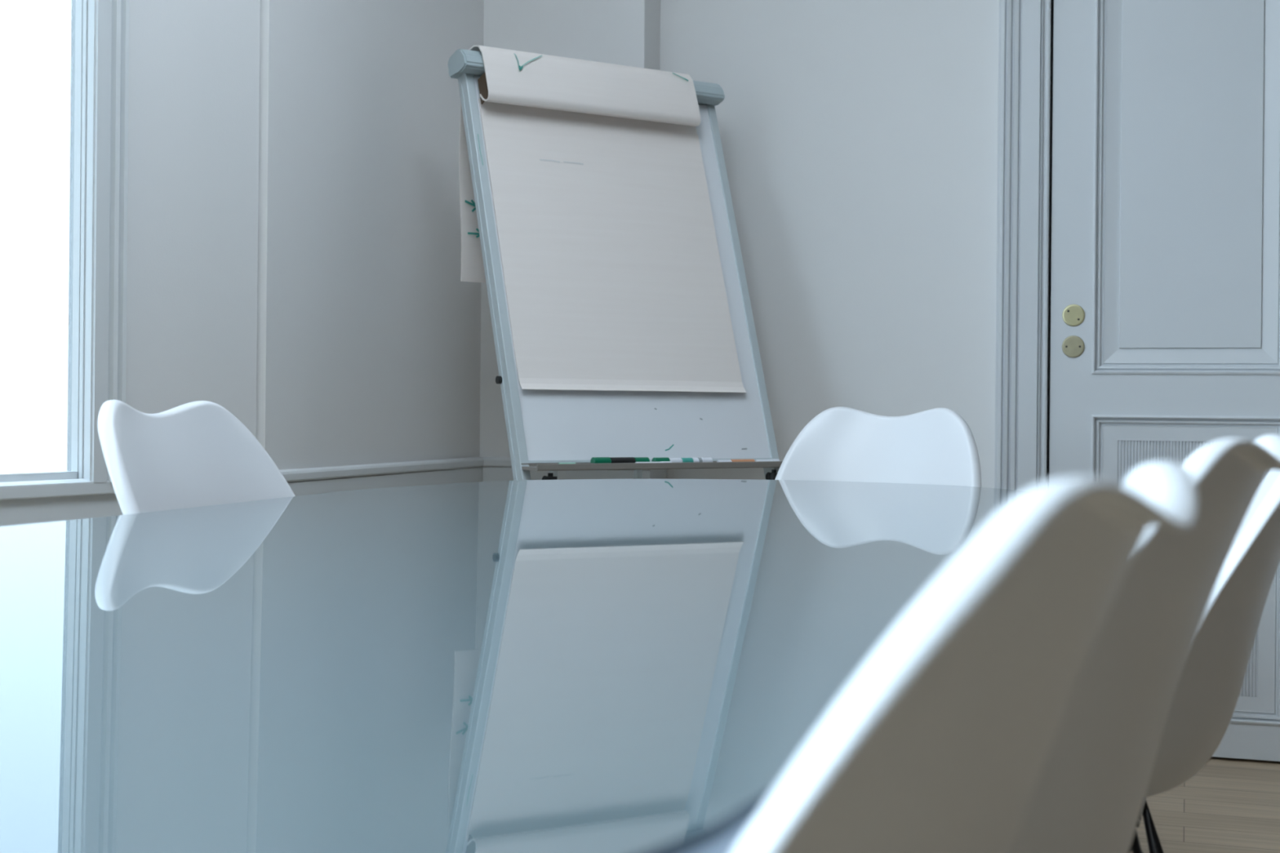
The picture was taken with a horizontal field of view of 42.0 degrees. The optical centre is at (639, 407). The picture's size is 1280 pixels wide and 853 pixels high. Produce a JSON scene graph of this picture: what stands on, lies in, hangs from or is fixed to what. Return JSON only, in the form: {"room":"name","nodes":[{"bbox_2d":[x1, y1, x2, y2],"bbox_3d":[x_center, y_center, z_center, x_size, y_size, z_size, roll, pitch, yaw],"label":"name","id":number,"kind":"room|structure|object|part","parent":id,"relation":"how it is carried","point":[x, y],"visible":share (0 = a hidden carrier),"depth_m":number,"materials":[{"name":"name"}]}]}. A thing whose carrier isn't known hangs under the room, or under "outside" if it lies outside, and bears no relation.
{"room":"meeting room","nodes":[
{"label":"meeting room","id":0,"kind":"room"},
{"bbox_2d":[0,0,260,526],"bbox_3d":[-2.499,-0.814,0.201,0.058,3.300,7.380,1,0,27],"label":"wall","id":1,"kind":"structure","parent":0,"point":[193,107],"depth_m":3.29,"materials":[{"name":"paint"}]},
{"bbox_2d":[0,0,129,500],"bbox_3d":[-1.325,-1.063,2.449,0.074,2.440,1.530,1,0,27],"label":"window","id":2,"kind":"structure","parent":1,"relation":"attached to","point":[46,68],"depth_m":3.04,"materials":[{"name":"glass"}]},
{"bbox_3d":[-1.351,-1.034,2.462,0.004,2.338,1.370,1,0,27],"label":"pane","id":3,"kind":"part","parent":2,"relation":"part of","materials":[{"name":"clear glass"}]},
{"bbox_3d":[-1.346,-1.044,2.460,0.028,2.358,1.410,1,0,27],"label":"frame","id":4,"kind":"part","parent":2,"relation":"part of","materials":[{"name":"paint"}]},
{"bbox_3d":[-1.342,0.145,2.452,0.063,0.025,1.530,1,0,27],"label":"sill","id":5,"kind":"part","parent":2,"relation":"part of","materials":[{"name":"paint"}]},
{"bbox_2d":[256,0,484,482],"bbox_3d":[-0.641,-0.796,4.105,0.122,3.300,1.283,1,0,17],"label":"wall","id":6,"kind":"structure","parent":0,"point":[369,328],"depth_m":3.91,"materials":[{"name":"paint"}]},
{"bbox_2d":[280,457,484,496],"bbox_3d":[-0.606,0.450,4.028,0.013,0.630,1.164,1,0,17],"label":"trim","id":7,"kind":"structure","parent":6,"relation":"attached to","point":[469,474],"depth_m":3.99,"materials":[{"name":"paint"}]},
{"bbox_2d":[480,0,660,470],"bbox_3d":[-0.225,-0.792,4.708,0.612,3.300,0.360,1,0,18],"label":"wall pier","id":8,"kind":"object","parent":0,"point":[627,33],"depth_m":4.53,"materials":[{"name":"paint"}]},
{"bbox_2d":[482,457,650,481],"bbox_3d":[-0.209,0.453,4.503,0.492,0.630,0.013,1,0,18],"label":"trim","id":9,"kind":"structure","parent":8,"relation":"attached to","point":[492,473],"depth_m":4.52,"materials":[{"name":"paint"}]},
{"bbox_2d":[659,0,999,488],"bbox_3d":[1.791,-0.773,4.120,3.649,3.300,0.220,1,0,18],"label":"wall","id":10,"kind":"structure","parent":0,"point":[859,138],"depth_m":4.40,"materials":[{"name":"paint"}]},
{"bbox_2d":[648,469,666,479],"bbox_3d":[0.034,0.503,4.503,0.030,0.716,0.140,1,0,18],"label":"trim","id":11,"kind":"structure","parent":10,"relation":"attached to","point":[655,473],"depth_m":4.50,"materials":[{"name":"paint"}]},
{"bbox_2d":[994,0,1052,491],"bbox_3d":[1.369,-0.291,4.151,0.944,2.329,0.080,1,0,18],"label":"trim","id":12,"kind":"structure","parent":10,"relation":"attached to","point":[1025,26],"depth_m":4.25,"materials":[{"name":"paint"}]},
{"bbox_2d":[1048,0,1053,481],"bbox_3d":[1.408,-0.242,4.270,0.744,2.230,0.150,1,0,18],"label":"trim","id":13,"kind":"structure","parent":10,"relation":"attached to","point":[1052,0],"depth_m":4.31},
{"bbox_2d":[1048,0,1279,761],"bbox_3d":[1.372,-0.229,4.162,0.672,2.188,0.047,1,0,18],"label":"door","id":14,"kind":"structure","parent":10,"relation":"in","point":[1165,280],"depth_m":4.17,"materials":[{"name":"paint"}]},
{"bbox_3d":[1.362,0.399,4.150,0.468,0.756,0.021,1,0,18],"label":"panel","id":15,"kind":"part","parent":14,"relation":"part of","materials":[{"name":"paint"}]},
{"bbox_3d":[1.373,-0.644,4.150,0.468,1.125,0.022,1,0,18],"label":"panel","id":16,"kind":"part","parent":14,"relation":"part of","materials":[{"name":"paint"}]},
{"bbox_2d":[1129,756,1279,852],"bbox_3d":[-0.371,0.896,0.194,5.615,0.080,8.894,1,0,17],"label":"floor","id":17,"kind":"structure","parent":0,"point":[1230,805],"depth_m":3.60,"materials":[{"name":"brown wood"}]},
{"bbox_2d":[97,400,295,515],"bbox_3d":[-0.455,0.424,2.339,0.563,0.863,0.505,1,0,17],"label":"shell chair","id":18,"kind":"object","parent":17,"relation":"on","point":[197,453],"visible":0.31,"depth_m":2.43,"materials":[{"name":"white plastic"}]},
{"bbox_2d":[0,479,1023,852],"bbox_3d":[-0.175,0.498,1.606,1.255,0.720,3.597,1,0,17],"label":"conference table","id":19,"kind":"object","parent":17,"relation":"on","point":[566,665],"visible":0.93,"depth_m":0.97,"materials":[{"name":"glass"}]},
{"bbox_2d":[448,48,782,480],"bbox_3d":[0.005,0.019,3.920,0.743,1.720,0.594,1,0,-32],"label":"easel","id":20,"kind":"object","parent":17,"relation":"on","point":[545,428],"visible":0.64,"depth_m":3.91,"materials":[{"name":"metal"}]},
{"bbox_3d":[-0.318,-0.061,3.765,0.010,0.018,0.018,1,0,-32],"label":"knob","id":21,"kind":"part","parent":20,"relation":"part of","materials":[{"name":"black plastic"}]},
{"bbox_3d":[-0.198,0.160,3.677,0.030,0.030,0.033,1,0,-32],"label":"clamp knob","id":22,"kind":"part","parent":20,"relation":"part of","materials":[{"name":"black plastic"}]},
{"bbox_3d":[-0.212,0.040,4.103,0.022,1.613,0.052,1,0,-32],"label":"leg","id":23,"kind":"part","parent":20,"relation":"part of","materials":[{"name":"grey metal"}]},
{"bbox_2d":[558,462,595,463],"bbox_3d":[-0.140,0.128,3.691,0.092,0.010,0.010,1,0,-32],"label":"marker pen","id":24,"kind":"object","parent":20,"relation":"on","point":[558,463],"visible":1,"depth_m":3.69,"materials":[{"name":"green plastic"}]},
{"bbox_2d":[458,44,746,392],"bbox_3d":[-0.087,-0.447,4.039,0.620,0.818,0.332,1,0,-32],"label":"paper pad","id":25,"kind":"object","parent":20,"relation":"hanging from","point":[611,267],"visible":0.95,"depth_m":4.00,"materials":[{"name":"white paper"}]},
{"bbox_2d":[590,457,649,463],"bbox_3d":[-0.044,0.123,3.768,0.147,0.021,0.021,1,0,-32],"label":"marker pen","id":26,"kind":"object","parent":20,"relation":"on","point":[593,460],"visible":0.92,"depth_m":3.75,"materials":[{"name":"green plastic"}]},
{"bbox_3d":[-0.005,0.042,4.234,0.022,1.613,0.052,1,0,-32],"label":"leg","id":27,"kind":"part","parent":20,"relation":"part of","materials":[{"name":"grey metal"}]},
{"bbox_3d":[0.032,0.127,3.888,0.705,0.012,0.020,1,0,-32],"label":"rail","id":28,"kind":"part","parent":20,"relation":"part of","materials":[{"name":"grey metal"}]},
{"bbox_2d":[520,461,782,471],"bbox_3d":[0.058,0.134,3.848,0.713,0.015,0.078,1,0,-32],"label":"tray","id":29,"kind":"object","parent":20,"relation":"on","point":[525,465],"depth_m":3.77,"materials":[{"name":"grey plastic"}]},
{"bbox_2d":[635,461,671,462],"bbox_3d":[0.031,0.129,3.799,0.096,0.010,0.010,1,0,-32],"label":"marker pen","id":30,"kind":"object","parent":20,"relation":"on","point":[660,461],"visible":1,"depth_m":3.80,"materials":[{"name":"white plastic"}]},
{"bbox_2d":[651,457,712,462],"bbox_3d":[0.099,0.125,3.861,0.160,0.019,0.019,1,0,-32],"label":"marker pen","id":31,"kind":"object","parent":20,"relation":"on","point":[655,459],"visible":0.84,"depth_m":3.85,"materials":[{"name":"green plastic"}]},
{"bbox_2d":[716,458,755,462],"bbox_3d":[0.227,0.130,3.939,0.104,0.013,0.013,1,0,-32],"label":"marker pen","id":32,"kind":"object","parent":20,"relation":"on","point":[749,460],"visible":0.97,"depth_m":3.93,"materials":[{"name":"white plastic"}]},
{"bbox_2d":[755,458,779,461],"bbox_3d":[0.304,0.131,3.991,0.069,0.012,0.012,1,0,-32],"label":"marker pen","id":33,"kind":"object","parent":20,"relation":"on","point":[772,460],"visible":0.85,"depth_m":3.99,"materials":[{"name":"white plastic"}]},
{"bbox_3d":[0.321,0.165,4.006,0.030,0.030,0.033,1,0,-32],"label":"clamp knob","id":34,"kind":"part","parent":20,"relation":"part of","materials":[{"name":"black plastic"}]},
{"bbox_2d":[774,406,981,487],"bbox_3d":[0.414,0.431,3.303,0.505,0.865,0.563,1,0,26],"label":"shell chair","id":35,"kind":"object","parent":17,"relation":"on","point":[935,446],"visible":0.23,"depth_m":3.51,"materials":[{"name":"white plastic"}]},
{"bbox_2d":[732,461,1197,852],"bbox_3d":[-0.033,0.441,0.803,0.563,0.837,0.505,1,0,25],"label":"shell chair","id":36,"kind":"object","parent":17,"relation":"on","point":[942,741],"visible":1,"depth_m":0.60,"materials":[{"name":"white plastic"}]},
{"bbox_2d":[1012,434,1279,852],"bbox_3d":[0.210,0.440,1.314,0.563,0.844,0.505,1,0,27],"label":"shell chair","id":37,"kind":"object","parent":17,"relation":"on","point":[1088,796],"visible":0.68,"depth_m":1.13,"materials":[{"name":"white plastic"}]},
{"bbox_2d":[1128,469,1279,852],"bbox_3d":[0.541,0.440,2.000,0.563,0.850,0.505,1,0,20],"label":"shell chair","id":38,"kind":"object","parent":17,"relation":"on","point":[1207,692],"visible":0.21,"depth_m":1.81,"materials":[{"name":"white plastic"}]},
{"bbox_3d":[0.584,0.664,1.844,0.039,0.399,0.225,1,0,-12],"label":"leg","id":39,"kind":"part","parent":38,"relation":"part of","materials":[{"name":"black metal"}]},
{"bbox_3d":[0.674,0.665,2.090,0.225,0.399,0.039,1,0,-38],"label":"leg","id":40,"kind":"part","parent":38,"relation":"part of","materials":[{"name":"black metal"}]}
]}

